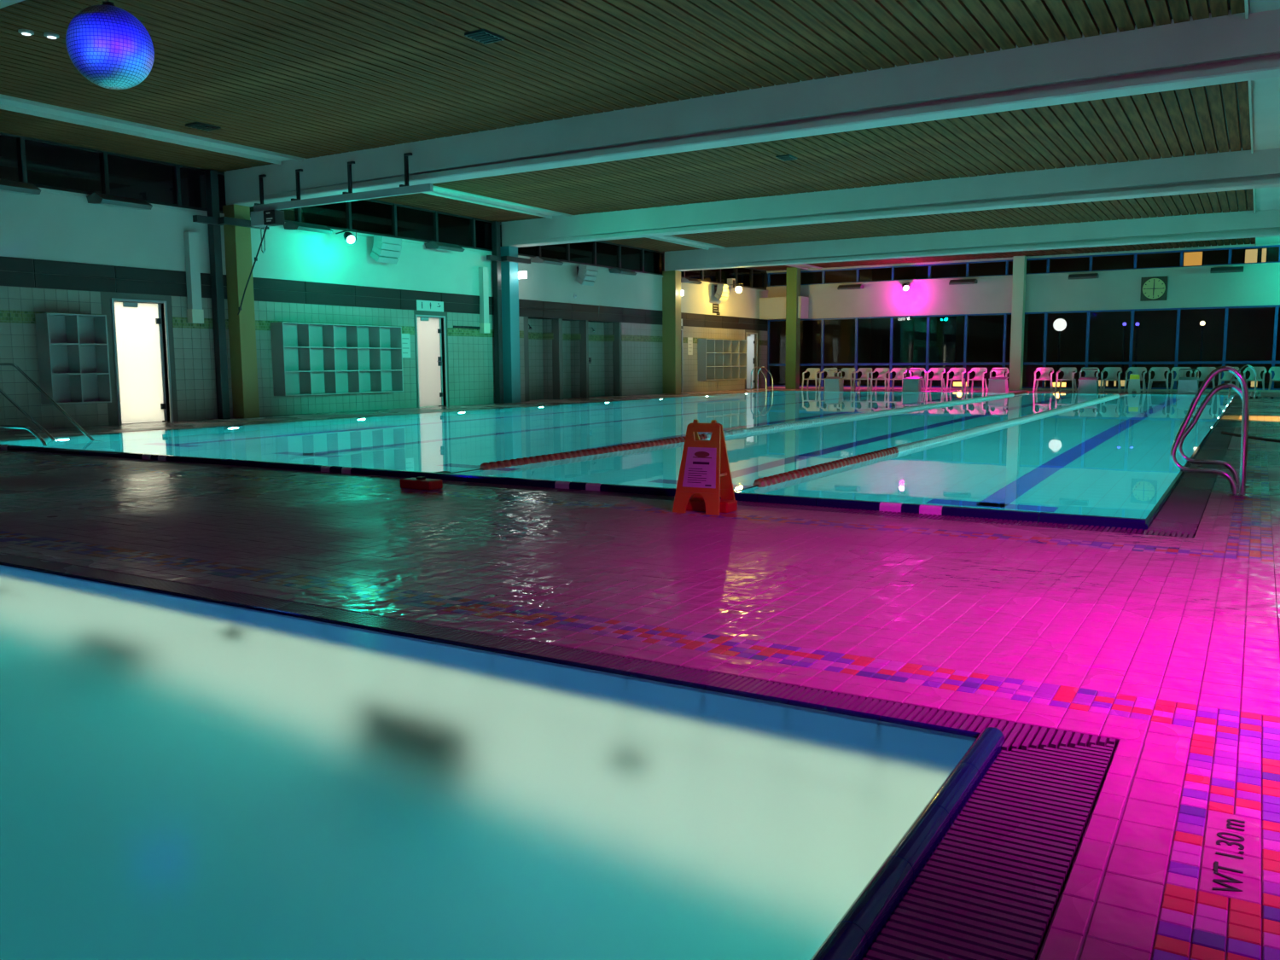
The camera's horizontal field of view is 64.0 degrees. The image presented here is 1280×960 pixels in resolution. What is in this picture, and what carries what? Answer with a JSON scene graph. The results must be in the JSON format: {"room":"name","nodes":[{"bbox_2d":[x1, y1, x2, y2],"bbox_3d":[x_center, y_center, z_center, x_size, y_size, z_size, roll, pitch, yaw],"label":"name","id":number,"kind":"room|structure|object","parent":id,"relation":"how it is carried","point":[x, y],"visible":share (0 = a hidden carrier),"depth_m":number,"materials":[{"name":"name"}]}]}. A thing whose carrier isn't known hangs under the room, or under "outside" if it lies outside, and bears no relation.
{"room":"indoor swimming pool","nodes":[
{"label":"indoor swimming pool","id":0,"kind":"room"},
{"bbox_2d":[0,187,768,430],"bbox_3d":[-7.079,-3.266,21.292,0.290,3.980,47.600,4,8,31],"label":"wall","id":1,"kind":"structure","parent":0,"point":[61,252],"depth_m":21.12,"materials":[{"name":"grey tile"}]},
{"bbox_2d":[0,179,40,194],"bbox_3d":[-9.844,-4.540,15.826,0.520,0.183,0.900,4,8,31],"label":"floodlight","id":2,"kind":"object","parent":1,"relation":"attached to","point":[8,186],"visible":1,"depth_m":15.88,"materials":[{"name":"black metal"}]},
{"bbox_2d":[34,313,111,404],"bbox_3d":[-9.388,-2.007,17.016,0.350,1.470,0.992,4,8,31],"label":"shelf","id":3,"kind":"object","parent":1,"relation":"attached to","point":[73,355],"visible":0.97,"depth_m":17.03,"materials":[{"name":"grey wood"}]},
{"bbox_2d":[86,192,152,209],"bbox_3d":[-8.865,-4.730,17.444,0.520,0.183,0.900,4,8,31],"label":"floodlight","id":4,"kind":"object","parent":1,"relation":"attached to","point":[95,198],"visible":1,"depth_m":17.26,"materials":[{"name":"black metal"}]},
{"bbox_2d":[110,297,173,424],"bbox_3d":[-8.927,-2.110,18.293,0.220,2.180,1.040,4,8,31],"label":"door","id":5,"kind":"structure","parent":1,"relation":"in","point":[141,385],"depth_m":18.31,"materials":[{"name":"grey paint"}]},
{"bbox_2d":[183,231,203,323],"bbox_3d":[-8.249,-3.732,18.938,0.150,1.650,0.240,4,8,31],"label":"duct","id":6,"kind":"object","parent":1,"relation":"attached to","point":[194,311],"visible":1,"depth_m":18.89,"materials":[{"name":"white metal"}]},
{"bbox_2d":[283,221,332,233],"bbox_3d":[-6.778,-5.133,20.891,0.520,0.183,0.900,4,8,31],"label":"floodlight","id":7,"kind":"object","parent":1,"relation":"attached to","point":[291,225],"visible":0.97,"depth_m":20.68,"materials":[{"name":"black metal"}]},
{"bbox_2d":[270,321,403,395],"bbox_3d":[-6.397,-2.585,21.957,0.350,1.470,3.322,4,8,31],"label":"shelf","id":8,"kind":"object","parent":1,"relation":"attached to","point":[308,358],"visible":1,"depth_m":21.78,"materials":[{"name":"grey"}]},
{"bbox_2d":[335,228,356,244],"bbox_3d":[-6.255,-5.076,21.511,0.240,0.311,0.869,-7,9,-44],"label":"light","id":9,"kind":"object","parent":1,"relation":"attached to","point":[349,237],"visible":1,"depth_m":21.26,"materials":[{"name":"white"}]},
{"bbox_2d":[0,132,767,290],"bbox_3d":[-2.803,-6.482,28.137,0.120,0.830,30.370,4,8,31],"label":"window","id":10,"kind":"structure","parent":1,"relation":"in","point":[371,217],"depth_m":24.53,"materials":[{"name":"black glass"}]},
{"bbox_2d":[369,234,401,264],"bbox_3d":[-5.672,-5.108,22.750,0.510,0.588,0.600,4,8,31],"label":"speaker","id":11,"kind":"object","parent":1,"relation":"attached to","point":[385,249],"visible":1,"depth_m":22.56},
{"bbox_2d":[401,333,410,357],"bbox_3d":[-5.445,-3.119,23.821,0.010,0.550,0.300,4,8,31],"label":"notice","id":12,"kind":"object","parent":1,"relation":"attached to","point":[405,337],"visible":0.86,"depth_m":23.83,"materials":[{"name":"white paper"}]},
{"bbox_2d":[416,299,443,311],"bbox_3d":[-4.998,-4.147,24.434,0.015,0.240,0.930,4,8,31],"label":"door sign","id":13,"kind":"object","parent":1,"relation":"attached to","point":[421,305],"visible":1,"depth_m":24.42,"materials":[{"name":"grey plastic"}]},
{"bbox_2d":[414,314,448,407],"bbox_3d":[-5.080,-2.853,24.647,0.220,2.180,1.030,4,8,31],"label":"door","id":14,"kind":"structure","parent":1,"relation":"in","point":[428,343],"depth_m":24.70,"materials":[{"name":"grey paint"}]},
{"bbox_2d":[424,241,464,251],"bbox_3d":[-4.665,-5.541,24.381,0.520,0.183,0.900,4,8,31],"label":"floodlight","id":15,"kind":"object","parent":1,"relation":"attached to","point":[431,245],"visible":1,"depth_m":24.14,"materials":[{"name":"black metal"}]},
{"bbox_2d":[478,267,489,333],"bbox_3d":[-3.956,-4.561,26.028,0.150,1.650,0.240,4,8,31],"label":"duct","id":16,"kind":"object","parent":1,"relation":"attached to","point":[483,271],"visible":1,"depth_m":25.97,"materials":[{"name":"white metal"}]},
{"bbox_2d":[528,317,558,401],"bbox_3d":[-2.942,-3.389,28.653,0.660,2.342,1.600,4,8,31],"label":"shower recess","id":17,"kind":"object","parent":1,"relation":"attached to","point":[540,337],"visible":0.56,"depth_m":29.20,"materials":[{"name":"tile"}]},
{"bbox_2d":[530,256,563,265],"bbox_3d":[-2.552,-5.949,27.871,0.520,0.183,0.900,4,8,31],"label":"floodlight","id":18,"kind":"object","parent":1,"relation":"attached to","point":[537,259],"visible":1,"depth_m":27.60,"materials":[{"name":"black metal"}]},
{"bbox_2d":[562,319,584,399],"bbox_3d":[-2.192,-3.538,29.932,0.700,2.342,1.380,4,8,31],"label":"shower recess","id":19,"kind":"object","parent":1,"relation":"attached to","point":[571,335],"visible":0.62,"depth_m":30.43,"materials":[{"name":"tile"}]},
{"bbox_2d":[575,263,598,285],"bbox_3d":[-1.575,-5.899,29.517,0.510,0.588,0.600,4,8,31],"label":"speaker","id":20,"kind":"object","parent":1,"relation":"attached to","point":[586,275],"visible":1,"depth_m":29.31},
{"bbox_2d":[587,320,617,397],"bbox_3d":[-1.360,-3.695,31.266,0.660,2.342,1.900,4,8,31],"label":"shower recess","id":21,"kind":"object","parent":1,"relation":"attached to","point":[601,369],"visible":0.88,"depth_m":31.90,"materials":[{"name":"tile"}]},
{"bbox_2d":[608,267,636,275],"bbox_3d":[-0.542,-6.337,31.190,0.520,0.183,0.900,4,8,31],"label":"floodlight","id":22,"kind":"object","parent":1,"relation":"attached to","point":[615,270],"visible":1,"depth_m":30.90,"materials":[{"name":"black metal"}]},
{"bbox_2d":[697,338,747,380],"bbox_3d":[3.047,-4.409,37.555,0.350,1.470,3.372,4,8,31],"label":"shelf","id":23,"kind":"object","parent":1,"relation":"attached to","point":[717,358],"visible":1,"depth_m":37.30,"materials":[{"name":"grey"}]},
{"bbox_2d":[714,283,731,301],"bbox_3d":[2.934,-6.770,36.965,0.510,0.588,0.600,4,8,31],"label":"speaker","id":24,"kind":"object","parent":1,"relation":"attached to","point":[721,291],"visible":1,"depth_m":36.75},
{"bbox_2d":[745,332,757,389],"bbox_3d":[4.291,-4.663,40.126,0.220,2.180,1.020,4,8,31],"label":"door","id":25,"kind":"structure","parent":1,"relation":"in","point":[750,338],"depth_m":40.25,"materials":[{"name":"grey paint"}]},
{"bbox_2d":[0,561,1004,959],"bbox_3d":[-6.417,0.871,1.530,11.417,0.062,9.725,4,8,31],"label":"rim","id":26,"kind":"object","parent":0,"point":[859,928],"visible":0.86,"depth_m":2.27,"materials":[{"name":"tile"}]},
{"bbox_2d":[0,394,1237,532],"bbox_3d":[3.960,-1.468,21.564,14.418,0.094,27.573,4,8,31],"label":"rim","id":27,"kind":"object","parent":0,"point":[1132,523],"visible":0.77,"depth_m":7.94,"materials":[{"name":"tile"}]},
{"bbox_2d":[0,388,1279,959],"bbox_3d":[2.205,-0.654,15.859,21.550,0.302,47.400,4,8,31],"label":"floor","id":28,"kind":"structure","parent":0,"point":[1166,648],"depth_m":4.47,"materials":[{"name":"grey tile"}]},
{"bbox_2d":[0,424,46,445],"bbox_3d":[-8.495,-0.514,13.718,2.120,0.449,0.044,4,8,31],"label":"grab rail","id":29,"kind":"object","parent":28,"relation":"on","point":[28,428],"visible":0.79,"depth_m":13.38,"materials":[{"name":"silver metal"}]},
{"bbox_2d":[0,362,94,440],"bbox_3d":[-8.724,-1.058,14.675,3.133,1.239,0.244,4,8,31],"label":"stair rail","id":30,"kind":"object","parent":28,"relation":"on","point":[18,368],"visible":0.76,"depth_m":14.55,"materials":[{"name":"silver metal"}]},
{"bbox_2d":[192,169,269,418],"bbox_3d":[-7.711,-3.473,19.424,0.480,4.620,1.430,4,8,31],"label":"column","id":31,"kind":"structure","parent":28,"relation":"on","point":[213,219],"depth_m":19.25,"materials":[{"name":"black metal"}]},
{"bbox_2d":[222,204,259,418],"bbox_3d":[-7.684,-3.214,19.761,0.330,4.030,0.360,4,8,31],"label":"column","id":32,"kind":"structure","parent":28,"relation":"on","point":[237,239],"depth_m":19.65,"materials":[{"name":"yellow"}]},
{"bbox_2d":[400,476,442,490],"bbox_3d":[-1.787,0.021,8.368,0.330,0.095,0.160,4,8,31],"label":"box","id":33,"kind":"object","parent":28,"relation":"on","point":[421,482],"visible":1,"depth_m":8.30,"materials":[{"name":"red plastic"}]},
{"bbox_2d":[486,221,530,403],"bbox_3d":[-3.418,-4.302,26.514,0.480,4.620,1.430,4,8,31],"label":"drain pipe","id":34,"kind":"object","parent":28,"relation":"on","point":[496,258],"visible":1,"depth_m":26.35,"materials":[{"name":"black metal"}]},
{"bbox_2d":[500,245,520,402],"bbox_3d":[-3.401,-4.042,26.834,0.330,4.030,0.380,4,8,31],"label":"column","id":35,"kind":"structure","parent":28,"relation":"on","point":[509,275],"depth_m":26.71,"materials":[{"name":"teal"}]},
{"bbox_2d":[0,552,1115,810],"bbox_3d":[-3.887,0.454,5.712,11.930,0.138,0.213,4,8,31],"label":"grate","id":36,"kind":"object","parent":28,"relation":"in","point":[1017,737],"visible":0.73,"depth_m":3.42,"materials":[{"name":"black plastic"}]},
{"bbox_2d":[0,448,1194,538],"bbox_3d":[-3.091,0.000,9.678,14.680,0.138,0.230,4,8,31],"label":"grate","id":37,"kind":"object","parent":28,"relation":"in","point":[1026,523],"visible":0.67,"depth_m":7.66,"materials":[{"name":"black"}]},
{"bbox_2d":[662,270,680,394],"bbox_3d":[1.057,-4.884,34.034,0.500,4.030,0.400,4,8,31],"label":"column","id":38,"kind":"structure","parent":28,"relation":"on","point":[671,279],"depth_m":33.88,"materials":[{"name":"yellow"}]},
{"bbox_2d":[672,419,735,515],"bbox_3d":[0.442,-0.099,6.970,0.340,0.621,0.322,3,7,27],"label":"sign","id":39,"kind":"object","parent":28,"relation":"on","point":[705,470],"visible":0.95,"depth_m":6.91,"materials":[{"name":"orange plastic"}]},
{"bbox_2d":[686,497,737,513],"bbox_3d":[0.484,0.162,7.010,0.330,0.095,0.160,4,8,31],"label":"box","id":40,"kind":"object","parent":28,"relation":"on","point":[726,506],"visible":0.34,"depth_m":6.96,"materials":[{"name":"red plastic"}]},
{"bbox_2d":[750,366,773,391],"bbox_3d":[4.337,-3.312,36.226,0.680,1.403,0.600,4,8,31],"label":"handrail","id":41,"kind":"object","parent":28,"relation":"on","point":[756,366],"visible":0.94,"depth_m":36.31,"materials":[{"name":"silver metal"}]},
{"bbox_2d":[785,267,800,389],"bbox_3d":[5.945,-5.882,39.828,0.430,4.650,0.400,4,8,31],"label":"column","id":42,"kind":"structure","parent":28,"relation":"on","point":[793,289],"depth_m":39.67,"materials":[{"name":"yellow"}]},
{"bbox_2d":[801,367,821,389],"bbox_3d":[6.366,-3.742,38.014,0.606,0.800,0.604,3,7,27],"label":"armchair","id":43,"kind":"object","parent":28,"relation":"on","point":[813,371],"visible":0.97,"depth_m":38.15,"materials":[{"name":"grey plastic"}]},
{"bbox_2d":[818,367,837,389],"bbox_3d":[6.941,-3.706,37.670,0.606,0.800,0.604,3,7,29],"label":"armchair","id":44,"kind":"object","parent":28,"relation":"on","point":[831,373],"visible":0.63,"depth_m":37.82,"materials":[{"name":"grey plastic"}]},
{"bbox_2d":[824,369,843,390],"bbox_3d":[6.924,-3.556,36.546,0.560,0.756,0.540,4,8,31],"label":"starting block","id":45,"kind":"object","parent":28,"relation":"on","point":[832,383],"visible":0.99,"depth_m":36.40,"materials":[{"name":"grey plastic"}]},
{"bbox_2d":[837,367,856,390],"bbox_3d":[7.523,-3.670,37.322,0.606,0.800,0.604,3,7,29],"label":"armchair","id":46,"kind":"object","parent":28,"relation":"on","point":[848,371],"visible":0.88,"depth_m":37.46,"materials":[{"name":"grey plastic"}]},
{"bbox_2d":[852,367,873,390],"bbox_3d":[8.063,-3.637,36.999,0.606,0.800,0.604,4,8,31],"label":"armchair","id":47,"kind":"object","parent":28,"relation":"on","point":[865,371],"visible":0.96,"depth_m":37.11,"materials":[{"name":"grey plastic"}]},
{"bbox_2d":[869,367,890,390],"bbox_3d":[8.603,-3.603,36.676,0.606,0.800,0.604,3,7,30],"label":"armchair","id":48,"kind":"object","parent":28,"relation":"on","point":[882,372],"visible":0.99,"depth_m":36.81,"materials":[{"name":"grey plastic"}]},
{"bbox_2d":[886,367,907,390],"bbox_3d":[9.143,-3.570,36.353,0.606,0.800,0.604,3,7,30],"label":"armchair","id":49,"kind":"object","parent":28,"relation":"on","point":[899,371],"visible":0.88,"depth_m":36.50,"materials":[{"name":"grey plastic"}]},
{"bbox_2d":[901,369,922,391],"bbox_3d":[9.332,-3.408,35.106,0.560,0.756,0.540,4,8,31],"label":"starting block","id":50,"kind":"object","parent":28,"relation":"on","point":[910,384],"visible":1,"depth_m":34.95,"materials":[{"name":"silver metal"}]},
{"bbox_2d":[908,367,926,390],"bbox_3d":[9.809,-3.562,36.244,0.606,0.800,0.604,1,7,11],"label":"armchair","id":51,"kind":"object","parent":28,"relation":"on","point":[916,373],"visible":0.7,"depth_m":36.42,"materials":[{"name":"grey plastic"}]},
{"bbox_2d":[925,367,945,390],"bbox_3d":[10.300,-3.499,35.661,0.606,0.800,0.604,3,7,28],"label":"armchair","id":52,"kind":"object","parent":28,"relation":"on","point":[938,372],"visible":0.99,"depth_m":35.78,"materials":[{"name":"grey plastic"}]},
{"bbox_2d":[945,367,965,391],"bbox_3d":[10.900,-3.462,35.302,0.606,0.800,0.604,3,7,29],"label":"armchair","id":53,"kind":"object","parent":28,"relation":"on","point":[958,372],"visible":0.99,"depth_m":35.41,"materials":[{"name":"grey plastic"}]},
{"bbox_2d":[965,367,987,391],"bbox_3d":[11.500,-3.424,34.943,0.606,0.800,0.604,4,8,33],"label":"armchair","id":54,"kind":"object","parent":28,"relation":"on","point":[980,372],"visible":1,"depth_m":35.03,"materials":[{"name":"grey plastic"}]},
{"bbox_2d":[862,743,1114,959],"bbox_3d":[-1.376,1.244,-1.391,0.260,0.138,9.767,4,8,31],"label":"grate","id":55,"kind":"object","parent":28,"relation":"in","point":[992,888],"visible":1,"depth_m":2.06,"materials":[{"name":"black"}]},
{"bbox_2d":[988,369,1008,392],"bbox_3d":[11.766,-3.257,33.650,0.560,0.756,0.540,4,8,31],"label":"starting block","id":56,"kind":"object","parent":28,"relation":"on","point":[996,384],"visible":1,"depth_m":33.50,"materials":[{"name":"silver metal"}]},
{"bbox_2d":[1008,256,1026,389],"bbox_3d":[13.289,-5.499,36.061,0.380,4.650,0.380,4,8,31],"label":"column","id":57,"kind":"structure","parent":28,"relation":"on","point":[1019,262],"depth_m":35.90,"materials":[{"name":"beige paint"}]},
{"bbox_2d":[1032,367,1053,392],"bbox_3d":[13.333,-3.311,33.846,0.606,0.800,0.604,3,7,28],"label":"armchair","id":58,"kind":"object","parent":28,"relation":"on","point":[1044,372],"visible":0.98,"depth_m":33.96,"materials":[{"name":"grey plastic"}]},
{"bbox_2d":[1054,367,1076,392],"bbox_3d":[13.934,-3.274,33.487,0.606,0.800,0.604,4,8,34],"label":"armchair","id":59,"kind":"object","parent":28,"relation":"on","point":[1068,375],"visible":0.98,"depth_m":33.57,"materials":[{"name":"grey plastic"}]},
{"bbox_2d":[1077,368,1099,393],"bbox_3d":[14.114,-3.112,32.245,0.560,0.756,0.540,4,8,31],"label":"starting block","id":60,"kind":"object","parent":28,"relation":"on","point":[1086,385],"visible":0.99,"depth_m":32.09,"materials":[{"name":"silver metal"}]},
{"bbox_2d":[1099,366,1122,392],"bbox_3d":[15.082,-3.203,32.800,0.606,0.800,0.604,4,8,31],"label":"armchair","id":61,"kind":"object","parent":28,"relation":"on","point":[1112,371],"visible":1,"depth_m":32.91,"materials":[{"name":"grey plastic"}]},
{"bbox_2d":[1128,372,1140,393],"bbox_3d":[15.419,-3.020,31.959,0.340,0.621,0.282,4,8,31],"label":"sign","id":62,"kind":"object","parent":28,"relation":"on","point":[1134,382],"visible":1,"depth_m":31.89,"materials":[{"name":"grey plastic"}]},
{"bbox_2d":[1123,366,1146,393],"bbox_3d":[15.691,-3.166,32.436,0.606,0.800,0.604,4,8,33],"label":"armchair","id":63,"kind":"object","parent":28,"relation":"on","point":[1135,369],"visible":0.82,"depth_m":32.51,"materials":[{"name":"grey plastic"}]},
{"bbox_2d":[1146,366,1169,393],"bbox_3d":[16.247,-3.131,32.103,0.606,0.800,0.604,3,7,30],"label":"armchair","id":64,"kind":"object","parent":28,"relation":"on","point":[1159,371],"visible":1,"depth_m":32.23,"materials":[{"name":"grey plastic"}]},
{"bbox_2d":[1169,366,1192,393],"bbox_3d":[16.778,-3.098,31.785,0.606,0.800,0.604,3,7,26],"label":"armchair","id":65,"kind":"object","parent":28,"relation":"on","point":[1183,372],"visible":0.69,"depth_m":31.94,"materials":[{"name":"grey plastic"}]},
{"bbox_2d":[1176,368,1198,394],"bbox_3d":[16.488,-2.966,30.825,0.560,0.756,0.540,4,8,31],"label":"starting block","id":66,"kind":"object","parent":28,"relation":"on","point":[1186,385],"visible":0.99,"depth_m":30.67,"materials":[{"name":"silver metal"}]},
{"bbox_2d":[1148,395,1242,537],"bbox_3d":[10.321,-1.016,17.928,0.260,0.138,27.840,4,8,31],"label":"grate","id":67,"kind":"object","parent":28,"relation":"in","point":[1184,510],"visible":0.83,"depth_m":8.03,"materials":[{"name":"black plastic"}]},
{"bbox_2d":[1193,366,1215,389],"bbox_3d":[17.336,-3.064,31.451,0.606,0.800,0.604,4,8,34],"label":"armchair","id":68,"kind":"object","parent":28,"relation":"on","point":[1205,371],"visible":0.53,"depth_m":31.61,"materials":[{"name":"grey plastic"}]},
{"bbox_2d":[1169,366,1249,497],"bbox_3d":[4.236,-0.362,7.602,0.530,0.963,0.090,4,8,31],"label":"handrail","id":69,"kind":"object","parent":28,"relation":"on","point":[1242,380],"visible":1,"depth_m":7.54,"materials":[{"name":"silver metal"}]},
{"bbox_2d":[1176,383,1250,487],"bbox_3d":[4.628,-0.368,8.257,0.530,0.823,0.090,4,8,31],"label":"handrail","id":70,"kind":"object","parent":28,"relation":"on","point":[1235,387],"visible":0.71,"depth_m":8.25,"materials":[{"name":"silver metal"}]},
{"bbox_2d":[1216,366,1240,393],"bbox_3d":[17.875,-3.031,31.129,0.606,0.800,0.604,3,7,29],"label":"armchair","id":71,"kind":"object","parent":28,"relation":"on","point":[1227,376],"visible":0.52,"depth_m":31.21,"materials":[{"name":"grey plastic"}]},
{"bbox_2d":[1227,364,1256,399],"bbox_3d":[15.535,-2.279,26.513,0.680,1.403,0.600,4,8,31],"label":"handrail","id":72,"kind":"object","parent":28,"relation":"on","point":[1248,365],"visible":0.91,"depth_m":26.12,"materials":[{"name":"silver metal"}]},
{"bbox_2d":[1221,430,1279,442],"bbox_3d":[8.757,-0.335,11.264,1.043,0.036,5.841,-3,7,-24],"label":"cable","id":73,"kind":"object","parent":28,"relation":"on","point":[1222,432],"visible":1,"depth_m":13.09,"materials":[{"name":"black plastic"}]},
{"bbox_2d":[1243,366,1266,390],"bbox_3d":[18.450,-2.995,30.785,0.606,0.800,0.604,4,8,34],"label":"armchair","id":74,"kind":"object","parent":28,"relation":"on","point":[1252,378],"visible":0.82,"depth_m":30.88,"materials":[{"name":"grey plastic"}]},
{"bbox_2d":[1268,366,1279,390],"bbox_3d":[19.007,-2.961,30.452,0.606,0.800,0.604,3,7,29],"label":"armchair","id":75,"kind":"object","parent":28,"relation":"on","point":[1277,369],"visible":0.95,"depth_m":30.65,"materials":[{"name":"grey plastic"}]},
{"bbox_3d":[-6.482,1.632,1.613,11.650,1.470,9.980,4,8,31],"label":"pool","id":76,"kind":"object","parent":28,"relation":"in","visible":0},
{"bbox_2d":[0,564,976,959],"bbox_3d":[-6.486,0.876,1.527,11.410,0.001,9.740,4,8,31],"label":"water","id":77,"kind":"object","parent":76,"relation":"in","point":[182,778],"depth_m":2.40,"materials":[{"name":"teal liquid"}]},
{"bbox_3d":[4.035,-0.495,21.830,14.620,1.920,28.020,4,8,31],"label":"pool","id":78,"kind":"object","parent":28,"relation":"in","visible":0},
{"bbox_2d":[0,390,1234,518],"bbox_3d":[4.029,-1.479,21.719,14.380,0.001,27.780,4,8,31],"label":"water","id":79,"kind":"object","parent":78,"relation":"in","point":[1110,456],"visible":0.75,"depth_m":12.90,"materials":[{"name":"teal liquid"}]},
{"bbox_2d":[433,390,1029,473],"bbox_3d":[5.254,-1.415,20.984,0.110,0.110,27.740,4,8,31],"label":"lane rope","id":80,"kind":"object","parent":79,"relation":"on","point":[492,465],"visible":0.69,"depth_m":12.84,"materials":[{"name":"red plastic"}]},
{"bbox_2d":[733,391,1128,492],"bbox_3d":[7.722,-1.262,19.508,0.110,0.110,27.740,4,8,31],"label":"lane rope","id":81,"kind":"object","parent":79,"relation":"on","point":[761,482],"visible":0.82,"depth_m":11.19,"materials":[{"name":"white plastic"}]},
{"bbox_2d":[0,0,1279,271],"bbox_3d":[2.159,-5.519,15.377,22.050,0.320,47.900,4,8,31],"label":"ceiling","id":82,"kind":"structure","parent":0,"point":[302,78],"depth_m":14.03,"materials":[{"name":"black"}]},
{"bbox_2d":[65,0,154,89],"bbox_3d":[-4.939,-4.194,9.549,0.733,1.056,0.733,-5,8,-35],"label":"ball","id":83,"kind":"object","parent":82,"relation":"hanging from","point":[106,43],"visible":1,"depth_m":9.33,"materials":[{"name":"silver mirror"}]},
{"bbox_2d":[185,122,221,131],"bbox_3d":[-6.660,-5.382,15.621,0.300,0.042,0.400,4,8,31],"label":"ceiling vent","id":84,"kind":"object","parent":82,"relation":"in","point":[202,126],"visible":1,"depth_m":15.57,"materials":[{"name":"black metal"}]},
{"bbox_2d":[464,29,504,44],"bbox_3d":[-1.732,-4.936,11.421,0.280,0.042,0.360,4,8,31],"label":"ceiling vent","id":85,"kind":"object","parent":82,"relation":"in","point":[484,36],"visible":1,"depth_m":11.36,"materials":[{"name":"black metal"}]},
{"bbox_2d":[653,235,715,248],"bbox_3d":[0.351,-7.021,29.218,0.600,0.030,8.040,4,8,31],"label":"fluorescent light","id":86,"kind":"object","parent":82,"relation":"on","point":[672,239],"depth_m":30.90,"materials":[{"name":"white paint"}]},
{"bbox_2d":[224,9,1279,206],"bbox_3d":[1.445,-4.987,14.044,21.450,0.670,0.390,4,8,31],"label":"beam","id":87,"kind":"structure","parent":82,"relation":"attached to","point":[1230,48],"depth_m":13.20,"materials":[{"name":"paint"}]},
{"bbox_2d":[253,152,433,211],"bbox_3d":[-5.190,-5.136,17.712,4.300,0.680,0.175,4,8,31],"label":"rail","id":88,"kind":"object","parent":87,"relation":"attached to","point":[403,189],"visible":0.99,"depth_m":17.64,"materials":[{"name":"grey metal"}]},
{"bbox_2d":[237,209,284,314],"bbox_3d":[-7.110,-4.001,18.958,1.448,1.833,0.262,4,8,31],"label":"chain hoist","id":89,"kind":"object","parent":88,"relation":"hanging from","point":[270,218],"visible":1,"depth_m":18.59,"materials":[{"name":"grey paint"}]},
{"bbox_2d":[501,147,1279,247],"bbox_3d":[5.723,-5.813,21.109,21.450,0.670,0.390,4,8,31],"label":"beam","id":90,"kind":"structure","parent":82,"relation":"attached to","point":[1229,171],"depth_m":20.84,"materials":[{"name":"paint"}]},
{"bbox_2d":[664,209,1279,271],"bbox_3d":[10.103,-6.659,28.344,21.450,0.670,0.390,4,8,31],"label":"beam","id":91,"kind":"structure","parent":82,"relation":"attached to","point":[1247,224],"depth_m":28.30,"materials":[{"name":"paint"}]},
{"bbox_2d":[759,242,1279,391],"bbox_3d":[14.117,-5.418,35.522,21.800,4.800,1.100,4,8,31],"label":"wall","id":92,"kind":"structure","parent":0,"point":[1259,284],"depth_m":35.80,"materials":[{"name":"white paint"}]},
{"bbox_2d":[948,279,977,285],"bbox_3d":[11.617,-7.109,36.826,0.900,0.183,0.520,4,8,31],"label":"floodlight","id":93,"kind":"object","parent":92,"relation":"attached to","point":[963,281],"visible":1,"depth_m":36.65,"materials":[{"name":"black metal"}]},
{"bbox_2d":[767,244,1279,286],"bbox_3d":[14.402,-7.435,35.548,21.630,0.620,0.120,4,8,31],"label":"window","id":94,"kind":"structure","parent":92,"relation":"in","point":[1230,249],"depth_m":35.68,"materials":[{"name":"blue"}]},
{"bbox_2d":[1068,273,1099,279],"bbox_3d":[15.045,-6.897,34.775,0.900,0.183,0.520,4,8,31],"label":"floodlight","id":95,"kind":"object","parent":92,"relation":"attached to","point":[1091,276],"visible":1,"depth_m":34.61,"materials":[{"name":"black metal"}]},
{"bbox_2d":[1140,276,1168,301],"bbox_3d":[17.001,-6.329,33.910,0.780,0.780,0.091,4,8,31],"label":"wall clock","id":96,"kind":"object","parent":92,"relation":"attached to","point":[1152,288],"visible":1,"depth_m":33.88,"materials":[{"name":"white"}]},
{"bbox_2d":[1210,266,1243,273],"bbox_3d":[18.670,-6.673,32.607,0.900,0.183,0.520,4,8,31],"label":"floodlight","id":97,"kind":"object","parent":92,"relation":"attached to","point":[1240,269],"visible":1,"depth_m":32.45,"materials":[{"name":"black metal"}]},
{"label":"outside","id":98,"kind":"structure","parent":0,"visible":0},
{"bbox_2d":[769,375,1279,388],"bbox_3d":[28.860,-5.398,57.438,70.000,0.250,51.400,4,8,31],"label":"ground","id":99,"kind":"structure","parent":98,"point":[934,382],"depth_m":51.78,"materials":[{"name":"grey tile"}]},
{"bbox_2d":[766,266,915,383],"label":"window","id":100,"kind":"structure","parent":99,"relation":"on","point":[874,334],"depth_m":56.66,"materials":[{"name":"brown"}]},
{"bbox_2d":[767,246,1279,389],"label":"window","id":101,"kind":"structure","parent":99,"relation":"on","point":[1250,331],"depth_m":53.92,"materials":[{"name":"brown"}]},
{"bbox_2d":[1053,318,1066,381],"bbox_3d":[17.498,-5.272,42.832,0.522,2.923,0.522,4,8,31],"label":"street lamp","id":102,"kind":"object","parent":99,"relation":"on","point":[1060,324],"visible":0.97,"depth_m":42.60,"materials":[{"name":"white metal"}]},
{"bbox_2d":[1198,320,1204,388],"bbox_3d":[21.498,-4.758,39.295,0.182,2.650,0.182,4,8,31],"label":"street lamp","id":103,"kind":"object","parent":99,"relation":"on","point":[1202,322],"visible":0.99,"depth_m":39.23,"materials":[{"name":"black metal"}]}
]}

